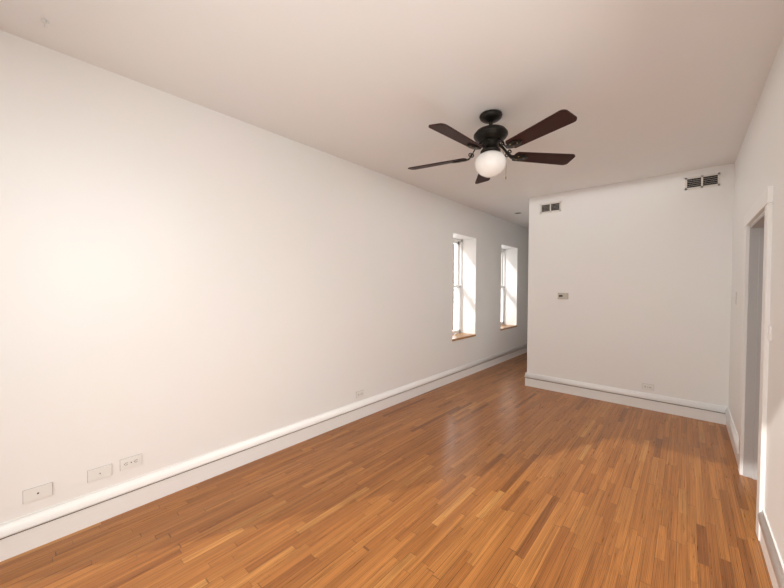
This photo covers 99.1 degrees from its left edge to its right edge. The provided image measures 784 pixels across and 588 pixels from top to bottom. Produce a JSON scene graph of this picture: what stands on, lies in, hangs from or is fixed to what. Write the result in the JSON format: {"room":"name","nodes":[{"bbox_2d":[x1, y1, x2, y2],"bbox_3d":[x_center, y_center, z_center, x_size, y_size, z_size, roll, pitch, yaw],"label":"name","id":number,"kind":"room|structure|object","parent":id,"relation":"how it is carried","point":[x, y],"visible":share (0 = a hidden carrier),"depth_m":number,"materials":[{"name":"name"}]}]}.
{"room":"empty living room","nodes":[
{"label":"empty living room","id":0,"kind":"room"},
{"bbox_2d":[0,30,528,523],"bbox_3d":[0.481,-0.034,5.010,0.380,2.850,9.290,1,2,41],"label":"wall","id":1,"kind":"structure","parent":0,"point":[182,280],"depth_m":2.47,"materials":[{"name":"white paint"}]},
{"bbox_2d":[23,482,52,503],"bbox_3d":[-2.023,1.137,1.910,0.007,0.075,0.118,1,2,41],"label":"electrical outlet plate","id":2,"kind":"object","parent":1,"relation":"attached to","point":[37,493],"visible":1,"depth_m":1.91,"materials":[{"name":"white plastic"}]},
{"bbox_2d":[87,464,111,482],"bbox_3d":[-1.845,1.132,2.111,0.007,0.075,0.118,1,2,41],"label":"electrical outlet plate","id":3,"kind":"object","parent":1,"relation":"attached to","point":[99,473],"visible":1,"depth_m":2.11,"materials":[{"name":"white plastic"}]},
{"bbox_2d":[120,453,141,470],"bbox_3d":[-1.740,1.122,2.229,0.008,0.075,0.118,1,2,41],"label":"electrical outlet plate","id":4,"kind":"object","parent":1,"relation":"attached to","point":[130,462],"visible":1,"depth_m":2.23,"materials":[{"name":"white plastic"}]},
{"bbox_2d":[0,344,526,561],"bbox_3d":[0.626,1.295,4.904,0.025,0.199,9.050,1,2,41],"label":"baseboard","id":5,"kind":"structure","parent":1,"relation":"attached to","point":[23,534],"depth_m":2.48,"materials":[{"name":"paint"}]},
{"bbox_2d":[356,390,363,397],"bbox_3d":[-0.361,1.136,3.794,0.008,0.075,0.118,1,2,41],"label":"electrical outlet plate","id":6,"kind":"object","parent":1,"relation":"attached to","point":[359,394],"visible":1,"depth_m":3.78,"materials":[{"name":"white plastic"}]},
{"bbox_2d":[452,238,461,333],"bbox_3d":[0.975,-0.132,5.746,0.105,1.670,0.770,1,2,41],"label":"window unit","id":7,"kind":"structure","parent":1,"relation":"in","point":[458,279],"depth_m":5.99,"materials":[{"name":"paint"}]},
{"bbox_2d":[452,333,475,340],"bbox_3d":[1.103,0.723,5.647,0.287,0.034,0.768,1,2,41],"label":"window sill","id":8,"kind":"structure","parent":1,"relation":"in","point":[458,336],"depth_m":5.67,"materials":[{"name":"brown wood"}]},
{"bbox_2d":[501,248,504,324],"bbox_3d":[2.206,-0.154,7.140,0.105,1.670,0.830,1,2,41],"label":"window unit","id":9,"kind":"structure","parent":1,"relation":"in","point":[502,285],"depth_m":7.40,"materials":[{"name":"paint"}]},
{"bbox_2d":[501,324,516,329],"bbox_3d":[2.333,0.701,7.042,0.287,0.034,0.828,1,2,41],"label":"window sill","id":10,"kind":"structure","parent":1,"relation":"in","point":[504,326],"depth_m":7.04,"materials":[{"name":"brown wood"}]},
{"bbox_2d":[0,352,772,587],"bbox_3d":[2.133,1.460,3.576,4.807,0.060,9.290,1,2,41],"label":"floor","id":11,"kind":"structure","parent":0,"point":[501,475],"depth_m":2.22,"materials":[{"name":"brown wood"}]},
{"bbox_2d":[0,0,783,228],"bbox_3d":[2.148,-1.450,3.516,4.807,0.060,9.290,1,2,41],"label":"ceiling","id":12,"kind":"structure","parent":0,"point":[640,89],"depth_m":2.10,"materials":[{"name":"paint"}]},
{"bbox_2d":[41,19,48,28],"bbox_3d":[-1.776,-1.381,1.712,0.050,0.043,0.032,1,2,41],"label":"hook","id":13,"kind":"object","parent":12,"relation":"attached to","point":[45,21],"visible":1,"depth_m":1.71,"materials":[{"name":"white"}]},
{"bbox_2d":[408,109,576,183],"bbox_3d":[0.737,-1.154,2.602,1.343,0.507,1.312,1,2,41],"label":"ceiling fan","id":14,"kind":"object","parent":12,"relation":"hanging from","point":[490,161],"visible":1,"depth_m":2.54,"materials":[{"name":"brown metal"}]},
{"bbox_2d":[527,197,534,373],"bbox_3d":[3.243,-0.047,6.319,0.120,2.850,3.431,1,2,41],"label":"wall","id":15,"kind":"structure","parent":0,"point":[531,256],"depth_m":5.04,"materials":[{"name":"white paint"}]},
{"bbox_2d":[525,163,734,424],"bbox_3d":[2.901,-0.009,4.397,2.193,2.850,0.144,1,2,41],"label":"wall","id":16,"kind":"structure","parent":0,"point":[639,271],"depth_m":4.17,"materials":[{"name":"white paint"}]},
{"bbox_2d":[540,201,560,213],"bbox_3d":[2.296,-1.253,4.843,0.280,0.135,0.007,1,2,41],"label":"air vent","id":17,"kind":"object","parent":16,"relation":"in","point":[550,207],"visible":1,"depth_m":4.84,"materials":[{"name":"white metal"}]},
{"bbox_2d":[558,293,567,298],"bbox_3d":[2.423,0.029,4.741,0.138,0.088,0.024,1,2,41],"label":"light switch","id":18,"kind":"object","parent":16,"relation":"attached to","point":[562,295],"visible":1,"depth_m":4.73,"materials":[{"name":"beige plastic"}]},
{"bbox_2d":[642,383,653,390],"bbox_3d":[3.157,1.148,4.122,0.118,0.075,0.008,1,2,41],"label":"electrical outlet plate","id":19,"kind":"object","parent":16,"relation":"attached to","point":[647,386],"visible":1,"depth_m":4.12,"materials":[{"name":"white plastic"}]},
{"bbox_2d":[685,173,719,189],"bbox_3d":[3.504,-1.271,3.777,0.290,0.138,0.007,1,2,41],"label":"air vent","id":20,"kind":"object","parent":16,"relation":"in","point":[703,181],"visible":1,"depth_m":3.77,"materials":[{"name":"white metal"}]},
{"bbox_2d":[728,35,783,564],"bbox_3d":[1.878,0.047,1.490,0.120,2.850,5.859,1,2,41],"label":"wall","id":21,"kind":"structure","parent":0,"point":[759,165],"depth_m":1.92,"materials":[{"name":"white paint"}]},
{"bbox_2d":[725,407,738,463],"bbox_3d":[3.272,1.344,3.216,0.025,0.199,1.219,1,2,41],"label":"baseboard","id":22,"kind":"structure","parent":21,"relation":"attached to","point":[733,433],"depth_m":3.15,"materials":[{"name":"paint"}]},
{"bbox_2d":[738,186,773,540],"bbox_3d":[2.559,0.416,2.275,0.164,2.086,1.127,1,2,41],"label":"door frame","id":23,"kind":"structure","parent":21,"relation":"attached to","point":[756,332],"depth_m":2.60,"materials":[{"name":"paint"}]},
{"bbox_2d":[758,509,783,587],"bbox_3d":[1.066,1.384,0.715,0.025,0.199,3.350,1,2,41],"label":"baseboard","id":24,"kind":"structure","parent":21,"relation":"attached to","point":[773,559],"depth_m":1.72,"materials":[{"name":"paint"}]},
{"label":"outside","id":25,"kind":"structure","parent":0,"visible":0},
{"bbox_2d":[452,244,456,334],"bbox_3d":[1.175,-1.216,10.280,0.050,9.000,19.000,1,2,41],"label":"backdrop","id":26,"kind":"structure","parent":25,"point":[454,291],"depth_m":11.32,"materials":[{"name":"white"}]}
]}

